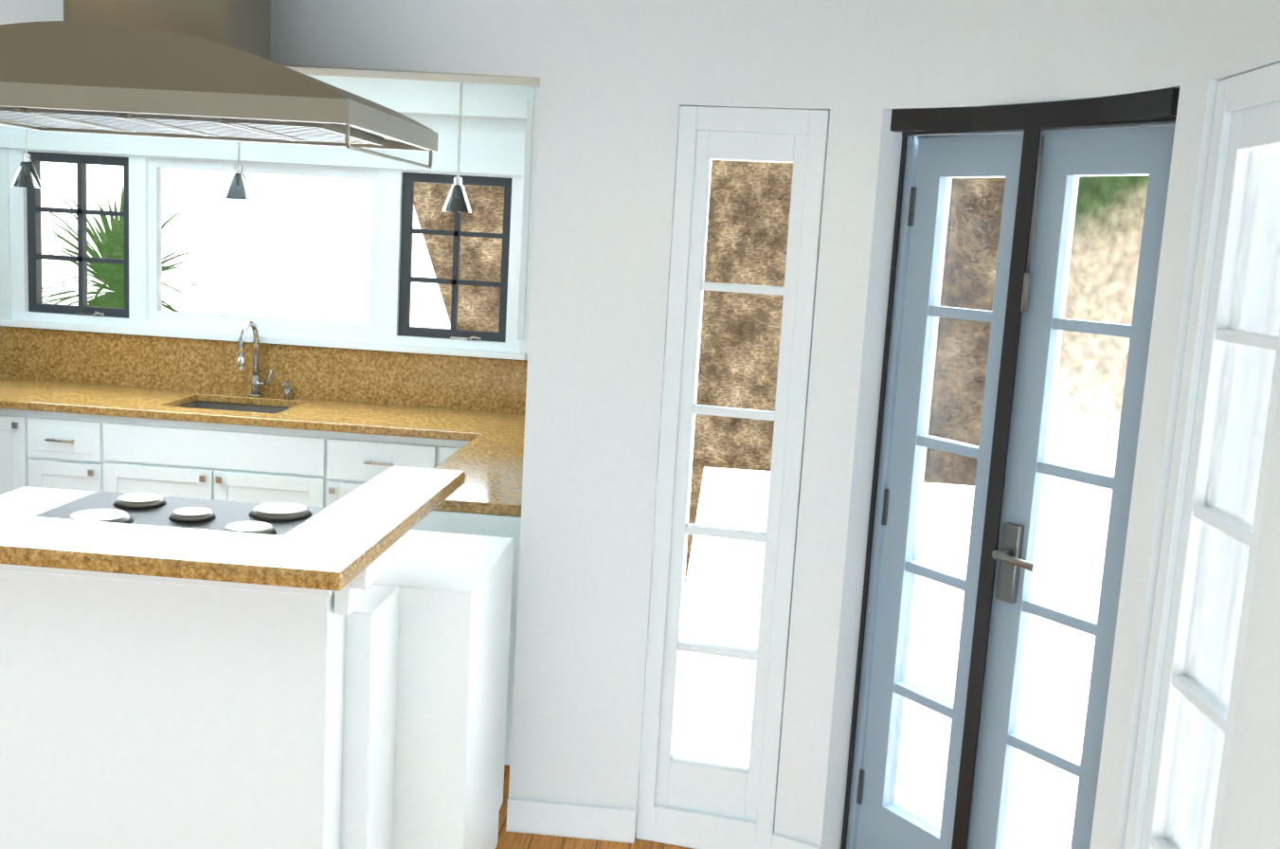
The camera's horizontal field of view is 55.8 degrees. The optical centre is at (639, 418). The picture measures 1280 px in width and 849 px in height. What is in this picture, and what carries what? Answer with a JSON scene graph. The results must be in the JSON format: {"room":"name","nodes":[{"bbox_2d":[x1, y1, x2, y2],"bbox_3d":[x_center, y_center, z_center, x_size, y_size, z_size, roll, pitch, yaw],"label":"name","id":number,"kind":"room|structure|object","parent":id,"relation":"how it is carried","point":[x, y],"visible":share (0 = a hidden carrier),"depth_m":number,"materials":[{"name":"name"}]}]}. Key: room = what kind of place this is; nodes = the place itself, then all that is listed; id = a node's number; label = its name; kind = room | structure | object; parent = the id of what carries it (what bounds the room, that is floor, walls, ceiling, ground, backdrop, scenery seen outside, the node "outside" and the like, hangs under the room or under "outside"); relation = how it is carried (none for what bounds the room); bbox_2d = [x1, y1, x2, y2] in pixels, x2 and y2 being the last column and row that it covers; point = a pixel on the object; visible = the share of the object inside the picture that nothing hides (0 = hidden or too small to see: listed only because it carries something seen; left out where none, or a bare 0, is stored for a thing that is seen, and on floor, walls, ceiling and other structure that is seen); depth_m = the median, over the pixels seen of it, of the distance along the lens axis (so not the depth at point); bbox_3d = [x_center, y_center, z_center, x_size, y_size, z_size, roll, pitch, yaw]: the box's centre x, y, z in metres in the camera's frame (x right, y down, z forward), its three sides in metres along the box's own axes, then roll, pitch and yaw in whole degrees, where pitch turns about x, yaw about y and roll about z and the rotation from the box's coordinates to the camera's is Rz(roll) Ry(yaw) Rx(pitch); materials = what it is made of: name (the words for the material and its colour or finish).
{"room":"kitchen","nodes":[
{"label":"kitchen","id":0,"kind":"room"},
{"bbox_2d":[0,113,528,360],"bbox_3d":[-1.754,-0.565,5.689,4.050,2.750,0.150,4,8,4],"label":"wall","id":1,"kind":"structure","parent":0,"point":[493,138],"depth_m":5.47,"materials":[{"name":"paint"}]},
{"bbox_2d":[0,147,526,360],"bbox_3d":[-1.741,-0.782,5.601,2.500,0.853,0.130,4,8,4],"label":"kitchen window","id":2,"kind":"structure","parent":1,"relation":"in","point":[387,328],"depth_m":5.61,"materials":[{"name":"paint"}]},
{"bbox_2d":[0,74,540,176],"bbox_3d":[-1.713,-1.437,5.435,3.746,0.550,0.099,4,8,4],"label":"beam","id":3,"kind":"structure","parent":1,"relation":"attached to","point":[441,99],"depth_m":5.43,"materials":[{"name":"paint"}]},
{"bbox_2d":[0,0,697,837],"bbox_3d":[-3.382,-0.367,3.695,7.000,2.750,0.200,4,8,4],"label":"wall","id":4,"kind":"structure","parent":0,"point":[616,76],"depth_m":3.34,"materials":[{"name":"paint"}]},
{"bbox_2d":[281,64,540,86],"bbox_3d":[-1.547,-1.019,3.439,2.578,0.004,0.168,4,8,4],"label":"soffit","id":5,"kind":"structure","parent":4,"relation":"attached to","point":[423,76],"depth_m":3.35,"materials":[{"name":"paint"}]},
{"bbox_2d":[517,87,540,341],"bbox_3d":[-0.167,-0.650,3.991,0.354,0.731,0.965,4,8,4],"label":"upper cabinet","id":6,"kind":"object","parent":4,"relation":"attached to","point":[529,197],"visible":0.12,"depth_m":3.52,"materials":[{"name":"paint"}]},
{"bbox_2d":[635,106,829,848],"bbox_3d":[0.249,0.211,3.397,0.399,2.108,0.066,5,9,13],"label":"sidelight window","id":7,"kind":"structure","parent":4,"relation":"in","point":[687,802],"depth_m":3.37,"materials":[{"name":"paint"}]},
{"bbox_2d":[495,764,692,848],"bbox_3d":[-2.940,1.401,1.717,8.700,0.120,9.030,4,8,4],"label":"floor","id":8,"kind":"structure","parent":0,"point":[513,840],"depth_m":3.53,"materials":[{"name":"brown wood"}]},
{"bbox_2d":[0,408,41,494],"bbox_3d":[-2.800,0.342,5.493,0.556,0.894,0.649,4,8,4],"label":"base cabinet","id":9,"kind":"object","parent":8,"relation":"on","point":[20,429],"depth_m":5.13,"materials":[{"name":"paint"}]},
{"bbox_2d":[0,325,527,434],"bbox_3d":[-1.808,-0.168,5.315,3.742,0.277,0.702,4,8,4],"label":"countertop","id":10,"kind":"structure","parent":9,"relation":"on","point":[335,389],"depth_m":5.61,"materials":[{"name":"stone"}]},
{"bbox_2d":[180,401,289,413],"bbox_3d":[-1.806,0.093,5.376,0.544,0.253,0.424,4,8,4],"label":"sink","id":11,"kind":"object","parent":10,"relation":"in","point":[234,406],"visible":0.02,"depth_m":5.57,"materials":[{"name":"silver metal"}]},
{"bbox_2d":[236,320,290,398],"bbox_3d":[-1.706,-0.264,5.484,0.196,0.358,0.220,4,8,4],"label":"faucet","id":12,"kind":"object","parent":10,"relation":"on","point":[257,383],"visible":1,"depth_m":5.55,"materials":[{"name":"silver metal"}]},
{"bbox_2d":[41,400,208,493],"bbox_3d":[-2.383,0.371,5.464,0.543,0.894,0.649,4,8,4],"label":"base cabinet","id":13,"kind":"object","parent":8,"relation":"on","point":[171,458],"depth_m":5.09,"materials":[{"name":"paint"}]},
{"bbox_2d":[136,457,265,503],"bbox_3d":[-1.833,0.554,5.447,0.580,0.600,0.646,4,8,4],"label":"base cabinet","id":14,"kind":"object","parent":8,"relation":"on","point":[243,479],"depth_m":5.08,"materials":[{"name":"paint"}]},
{"bbox_2d":[0,576,405,848],"bbox_3d":[-1.246,0.814,2.889,1.285,0.894,0.220,4,8,4],"label":"base cabinet","id":15,"kind":"object","parent":8,"relation":"on","point":[182,673],"depth_m":2.62,"materials":[{"name":"paint"}]},
{"bbox_2d":[0,568,295,598],"bbox_3d":[-1.363,0.302,3.116,1.221,0.035,0.791,4,8,4],"label":"countertop","id":16,"kind":"structure","parent":15,"relation":"on","point":[11,573],"depth_m":2.57,"materials":[{"name":"white"}]},
{"bbox_2d":[0,466,465,594],"bbox_3d":[-1.265,0.191,2.938,1.466,0.037,1.097,4,8,4],"label":"countertop","id":17,"kind":"structure","parent":15,"relation":"on","point":[293,547],"depth_m":2.59,"materials":[{"name":"brown stone"}]},
{"bbox_2d":[4,490,357,554],"bbox_3d":[-1.197,0.262,3.228,0.760,0.029,0.450,4,8,4],"label":"cooktop","id":18,"kind":"object","parent":17,"relation":"in","point":[279,518],"depth_m":3.26,"materials":[{"name":"silver metal"}]},
{"bbox_2d":[265,426,344,507],"bbox_3d":[-1.385,0.439,5.394,0.303,0.894,0.646,4,8,4],"label":"base cabinet","id":19,"kind":"object","parent":8,"relation":"on","point":[305,467],"depth_m":5.04,"materials":[{"name":"paint"}]},
{"bbox_2d":[341,432,454,498],"bbox_3d":[-1.065,0.461,5.371,0.601,0.894,0.646,4,8,4],"label":"base cabinet","id":20,"kind":"object","parent":8,"relation":"on","point":[367,456],"depth_m":5.00,"materials":[{"name":"paint"}]},
{"bbox_2d":[363,530,514,848],"bbox_3d":[-0.673,0.796,3.238,0.548,0.894,0.566,4,8,4],"label":"base cabinet","id":21,"kind":"object","parent":8,"relation":"on","point":[456,639],"depth_m":2.97,"materials":[{"name":"paint"}]},
{"bbox_2d":[454,440,469,451],"bbox_3d":[-0.749,0.482,5.349,0.298,0.894,0.646,4,8,4],"label":"base cabinet","id":22,"kind":"object","parent":8,"relation":"on","point":[459,444],"depth_m":4.99,"materials":[{"name":"paint"}]},
{"bbox_2d":[411,509,521,765],"bbox_3d":[-0.409,0.707,3.951,0.646,0.894,0.478,4,8,4],"label":"base cabinet","id":23,"kind":"object","parent":8,"relation":"on","point":[440,521],"depth_m":3.68,"materials":[{"name":"paint"}]},
{"bbox_2d":[386,371,526,516],"bbox_3d":[-0.362,0.071,4.253,0.681,0.277,1.230,4,8,4],"label":"countertop","id":24,"kind":"structure","parent":23,"relation":"on","point":[478,404],"depth_m":4.98,"materials":[{"name":"stone"}]},
{"bbox_2d":[690,0,1279,848],"bbox_3d":[0.467,0.363,0.230,1.250,2.750,6.630,4,8,4],"label":"wall","id":25,"kind":"structure","parent":0,"point":[859,70],"depth_m":3.02,"materials":[{"name":"paint"}]},
{"bbox_2d":[840,88,1179,848],"bbox_3d":[0.861,0.312,2.952,0.152,2.108,0.810,-2,10,-34],"label":"french door","id":26,"kind":"structure","parent":25,"relation":"in","point":[931,763],"depth_m":2.96,"materials":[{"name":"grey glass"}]},
{"bbox_2d":[1123,62,1279,848],"bbox_3d":[1.073,0.425,2.265,0.083,2.108,0.421,4,8,4],"label":"sidelight window","id":27,"kind":"structure","parent":25,"relation":"in","point":[1228,401],"depth_m":2.29,"materials":[{"name":"paint"}]},
{"bbox_3d":[-3.124,0.132,0.386,8.050,2.750,6.430,4,8,4],"label":"wall","id":28,"kind":"structure","parent":0,"visible":0},
{"bbox_2d":[505,797,636,843],"bbox_3d":[-0.203,1.179,3.549,0.379,0.100,0.014,4,8,4],"label":"baseboard","id":29,"kind":"structure","parent":28,"relation":"attached to","point":[569,820],"depth_m":3.54,"materials":[{"name":"paint"}]},
{"bbox_3d":[-2.788,-1.223,1.332,8.700,0.408,9.030,4,8,4],"label":"ceiling","id":30,"kind":"structure","parent":0,"visible":0},
{"bbox_2d":[11,128,42,188],"bbox_3d":[-2.661,-1.361,5.239,0.130,0.709,0.130,4,8,4],"label":"pendant light","id":31,"kind":"object","parent":30,"relation":"hanging from","point":[26,175],"visible":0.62,"depth_m":5.25,"materials":[{"name":"silver metal"}]},
{"bbox_2d":[0,0,438,169],"bbox_3d":[-1.133,-0.989,2.921,1.140,0.658,0.765,4,8,4],"label":"range hood","id":32,"kind":"object","parent":30,"relation":"hanging from","point":[201,69],"visible":1,"depth_m":2.59,"materials":[{"name":"silver metal"}]},
{"bbox_2d":[223,141,252,199],"bbox_3d":[-1.708,-1.293,5.151,0.130,0.709,0.130,4,8,4],"label":"pendant light","id":33,"kind":"object","parent":30,"relation":"hanging from","point":[238,188],"visible":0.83,"depth_m":5.16,"materials":[{"name":"silver metal"}]},
{"bbox_2d":[442,82,471,212],"bbox_3d":[-0.754,-1.225,5.063,0.130,0.709,0.130,4,8,4],"label":"pendant light","id":34,"kind":"object","parent":30,"relation":"hanging from","point":[457,200],"visible":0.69,"depth_m":5.07,"materials":[{"name":"silver metal"}]},
{"label":"outside","id":35,"kind":"structure","parent":0,"visible":0},
{"bbox_2d":[40,162,450,328],"bbox_3d":[-5.648,-0.723,8.509,10.260,3.800,0.001,4,8,4],"label":"sky","id":36,"kind":"structure","parent":35,"point":[255,278],"depth_m":8.20,"materials":[{"name":"white"}]},
{"bbox_2d":[673,467,1110,848],"bbox_3d":[5.887,1.593,3.447,11.750,0.001,13.600,4,8,4],"label":"ground","id":37,"kind":"structure","parent":35,"point":[710,732],"depth_m":5.73,"materials":[{"name":"white"}]},
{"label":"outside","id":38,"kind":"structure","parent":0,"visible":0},
{"bbox_2d":[41,185,260,315],"bbox_3d":[-2.991,-0.328,7.065,1.920,2.142,1.880,4,8,4],"label":"palm","id":39,"kind":"object","parent":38,"point":[114,271],"depth_m":6.85,"materials":[{"name":"green plant"}]},
{"bbox_2d":[413,160,1005,588],"bbox_3d":[-0.072,-2.628,9.207,21.000,8.000,0.001,4,8,4],"label":"exterior wall","id":40,"kind":"structure","parent":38,"point":[771,175],"depth_m":9.40,"materials":[{"name":"brown stone"}]},
{"bbox_2d":[1045,175,1148,508],"bbox_3d":[5.424,-1.306,5.809,10.067,9.000,12.436,4,8,4],"label":"garden","id":41,"kind":"object","parent":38,"point":[1088,400],"depth_m":8.87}
]}

